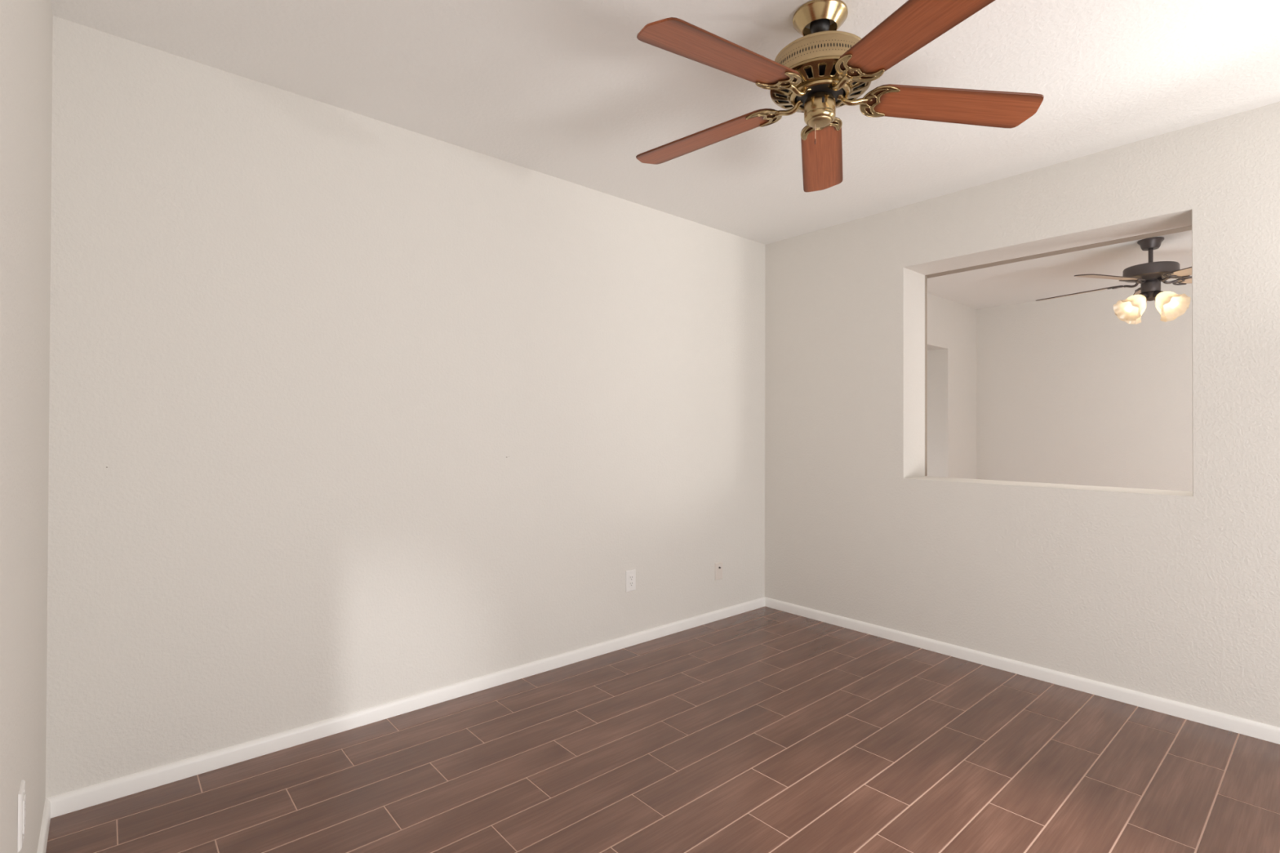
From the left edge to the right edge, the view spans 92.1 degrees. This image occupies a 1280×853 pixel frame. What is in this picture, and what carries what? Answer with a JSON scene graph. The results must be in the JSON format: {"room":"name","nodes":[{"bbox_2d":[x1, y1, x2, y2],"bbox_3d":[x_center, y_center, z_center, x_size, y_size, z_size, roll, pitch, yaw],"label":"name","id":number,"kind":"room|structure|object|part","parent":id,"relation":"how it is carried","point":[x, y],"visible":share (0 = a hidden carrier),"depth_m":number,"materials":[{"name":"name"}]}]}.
{"room":"empty living room","nodes":[
{"label":"empty living room","id":0,"kind":"room"},
{"bbox_2d":[0,0,53,852],"bbox_3d":[-0.390,-0.041,0.183,0.100,2.440,4.400,1,0,-41],"label":"wall","id":1,"kind":"structure","parent":0,"point":[26,26],"depth_m":1.28,"materials":[{"name":"white paint"}]},
{"bbox_2d":[17,779,26,852],"bbox_3d":[-1.270,0.798,1.269,0.008,0.116,0.070,1,0,-41],"label":"wall outlet","id":2,"kind":"object","parent":1,"relation":"attached to","point":[21,795],"visible":1,"depth_m":1.25,"materials":[{"name":"white plastic"}]},
{"bbox_2d":[22,794,26,834],"bbox_3d":[-1.268,0.798,1.271,0.003,0.067,0.033,1,-1,-41],"label":"receptacle","id":3,"kind":"object","parent":2,"relation":"attached to","point":[24,795],"depth_m":1.26,"materials":[{"name":"white plastic"}]},
{"bbox_2d":[36,798,50,852],"bbox_3d":[-0.351,1.149,0.212,0.012,0.060,4.400,1,0,-41],"label":"baseboard","id":4,"kind":"structure","parent":1,"relation":"attached to","point":[42,842],"depth_m":1.75,"materials":[{"name":"white paint"}]},
{"bbox_2d":[45,15,764,798],"bbox_3d":[-0.546,-0.023,3.028,3.599,2.440,0.100,1,0,-41],"label":"wall","id":5,"kind":"structure","parent":0,"point":[349,411],"depth_m":2.42,"materials":[{"name":"beige paint"}]},
{"bbox_2d":[47,596,764,818],"bbox_3d":[-0.475,1.167,3.011,3.499,0.060,0.012,1,0,-41],"label":"baseboard","id":6,"kind":"structure","parent":5,"relation":"attached to","point":[64,803],"depth_m":2.41,"materials":[{"name":"white paint"}]},
{"bbox_2d":[625,568,635,592],"bbox_3d":[-0.049,0.847,3.385,0.070,0.116,0.008,1,0,-41],"label":"wall outlet","id":7,"kind":"object","parent":5,"relation":"attached to","point":[630,575],"visible":1,"depth_m":3.38,"materials":[{"name":"white plastic"}]},
{"bbox_2d":[628,574,633,587],"bbox_3d":[-0.047,0.847,3.383,0.033,0.067,0.003,1,-1,-41],"label":"receptacle","id":8,"kind":"object","parent":7,"relation":"attached to","point":[630,576],"depth_m":3.38,"materials":[{"name":"white plastic"}]},
{"bbox_2d":[715,561,722,580],"bbox_3d":[0.497,0.904,3.854,0.068,0.108,0.016,1,0,-41],"label":"cable plate","id":9,"kind":"object","parent":5,"relation":"attached to","point":[718,566],"visible":1,"depth_m":3.85,"materials":[{"name":"beige plastic"}]},
{"bbox_2d":[45,606,1279,852],"bbox_3d":[2.333,1.232,2.360,7.085,0.060,5.920,1,0,-41],"label":"floor","id":10,"kind":"structure","parent":0,"point":[762,730],"depth_m":2.15,"materials":[{"name":"brown tile"}]},
{"bbox_2d":[50,0,1279,308],"bbox_3d":[2.341,-1.288,2.377,7.085,0.100,5.920,1,0,-41],"label":"ceiling","id":11,"kind":"structure","parent":0,"point":[569,91],"depth_m":2.24,"materials":[{"name":"white paint"}]},
{"bbox_2d":[635,0,1044,191],"bbox_3d":[0.507,-1.052,1.855,1.236,0.391,1.256,1,0,-41],"label":"ceiling fan","id":12,"kind":"object","parent":11,"relation":"hanging from","point":[825,69],"visible":1,"depth_m":1.81,"materials":[{"name":"brown wood"}]},
{"bbox_3d":[0.220,-0.980,2.100,0.523,0.006,0.152,-4,7,35],"label":"blade","id":13,"kind":"part","parent":12,"relation":"part of","materials":[{"name":"brown wood"}]},
{"bbox_3d":[0.226,-0.978,1.633,0.523,0.006,0.152,-5,13,-37],"label":"blade","id":14,"kind":"part","parent":12,"relation":"part of","materials":[{"name":"brown wood"}]},
{"bbox_3d":[0.545,-1.021,1.870,0.296,0.032,0.296,1,-1,-41],"label":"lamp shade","id":15,"kind":"part","parent":12,"relation":"part of","materials":[{"name":"gold metal"}]},
{"bbox_3d":[0.663,-0.978,2.250,0.152,0.006,0.523,-10,-7,17],"label":"blade","id":16,"kind":"part","parent":12,"relation":"part of","materials":[{"name":"brown wood"}]},
{"bbox_3d":[0.672,-0.974,1.494,0.152,0.006,0.523,11,1,-19],"label":"blade","id":17,"kind":"part","parent":12,"relation":"part of","materials":[{"name":"brown wood"}]},
{"bbox_3d":[0.942,-0.974,1.874,0.523,0.006,0.152,4,-10,-1],"label":"blade","id":18,"kind":"part","parent":12,"relation":"part of","materials":[{"name":"brown wood"}]},
{"bbox_2d":[1035,236,1191,324],"bbox_3d":[3.324,-0.957,4.086,1.275,0.534,1.230,1,0,-41],"label":"ceiling fan","id":19,"kind":"object","parent":11,"relation":"hanging from","point":[1171,305],"visible":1,"depth_m":3.99,"materials":[{"name":"grey metal"}]},
{"bbox_3d":[3.095,-0.941,4.364,0.132,0.006,0.513,-11,5,-38],"label":"blade","id":20,"kind":"part","parent":19,"relation":"part of","materials":[{"name":"brown wood"}]},
{"bbox_3d":[2.968,-0.944,3.904,0.513,0.006,0.132,-2,9,-21],"label":"blade","id":21,"kind":"part","parent":19,"relation":"part of","materials":[{"name":"brown wood"}]},
{"bbox_2d":[1113,292,1147,320],"bbox_3d":[3.205,-0.785,4.039,0.187,0.188,0.167,1,-1,-41],"label":"lampshade","id":22,"kind":"object","parent":19,"relation":"attached to","point":[1130,308],"depth_m":4.05,"materials":[{"name":"white glass"}]},
{"bbox_2d":[1115,300,1146,324],"bbox_3d":[3.342,-0.784,4.188,0.167,0.188,0.187,1,-1,-41],"label":"lampshade","id":23,"kind":"object","parent":19,"relation":"attached to","point":[1139,320],"depth_m":4.17,"materials":[{"name":"white glass"}]},
{"bbox_3d":[3.572,-0.939,4.385,0.132,0.006,0.513,-11,-8,33],"label":"blade","id":24,"kind":"part","parent":19,"relation":"part of","materials":[{"name":"brown wood"}]},
{"bbox_2d":[1153,290,1191,318],"bbox_3d":[3.354,-0.785,3.902,0.167,0.188,0.187,1,-1,-41],"label":"shade","id":25,"kind":"object","parent":19,"relation":"attached to","point":[1171,304],"depth_m":3.92,"materials":[{"name":"white glass"}]},
{"bbox_2d":[1155,301,1189,321],"bbox_3d":[3.491,-0.777,4.070,0.177,0.174,0.158,0,0,19],"label":"lampshade","id":26,"kind":"object","parent":19,"relation":"attached to","point":[1163,318],"depth_m":4.05,"materials":[{"name":"white glass"}]},
{"bbox_3d":[3.366,-0.945,3.640,0.132,0.006,0.513,9,1,-3],"label":"blade","id":27,"kind":"part","parent":19,"relation":"part of","materials":[{"name":"brown wood"}]},
{"bbox_3d":[3.740,-0.942,3.938,0.513,0.006,0.132,2,-9,16],"label":"blade","id":28,"kind":"part","parent":19,"relation":"part of","materials":[{"name":"brown wood"}]},
{"bbox_2d":[926,293,976,479],"bbox_3d":[2.182,0.002,5.494,3.218,2.440,0.400,1,0,-41],"label":"wall","id":29,"kind":"structure","parent":0,"point":[951,325],"depth_m":5.99,"materials":[{"name":"white paint"}]},
{"bbox_2d":[764,101,1279,727],"bbox_3d":[1.995,-0.015,3.052,0.267,2.440,3.400,1,0,-41],"label":"wall","id":30,"kind":"structure","parent":0,"point":[1173,595],"depth_m":2.93,"materials":[{"name":"white paint"}]},
{"bbox_2d":[924,275,927,475],"bbox_3d":[1.675,-0.298,3.645,0.024,1.180,0.030,1,0,-41],"label":"trim","id":31,"kind":"structure","parent":30,"relation":"attached to","point":[926,277],"depth_m":3.63,"materials":[{"name":"beige paint"}]},
{"bbox_2d":[764,596,1279,744],"bbox_3d":[1.919,1.174,2.915,0.012,0.060,3.300,1,0,-41],"label":"baseboard","id":32,"kind":"structure","parent":30,"relation":"attached to","point":[1247,727],"depth_m":2.88,"materials":[{"name":"white paint"}]},
{"bbox_2d":[925,225,1191,278],"bbox_3d":[2.095,-0.915,3.210,0.080,0.050,1.241,1,0,-41],"label":"trim","id":33,"kind":"structure","parent":30,"relation":"attached to","point":[1186,228],"depth_m":3.12,"materials":[{"name":"beige paint"}]},
{"bbox_2d":[976,283,1192,491],"bbox_3d":[5.169,0.004,4.434,0.100,2.440,5.121,1,0,-41],"label":"wall","id":34,"kind":"structure","parent":0,"point":[1069,391],"depth_m":5.64,"materials":[{"name":"white paint"}]}
]}

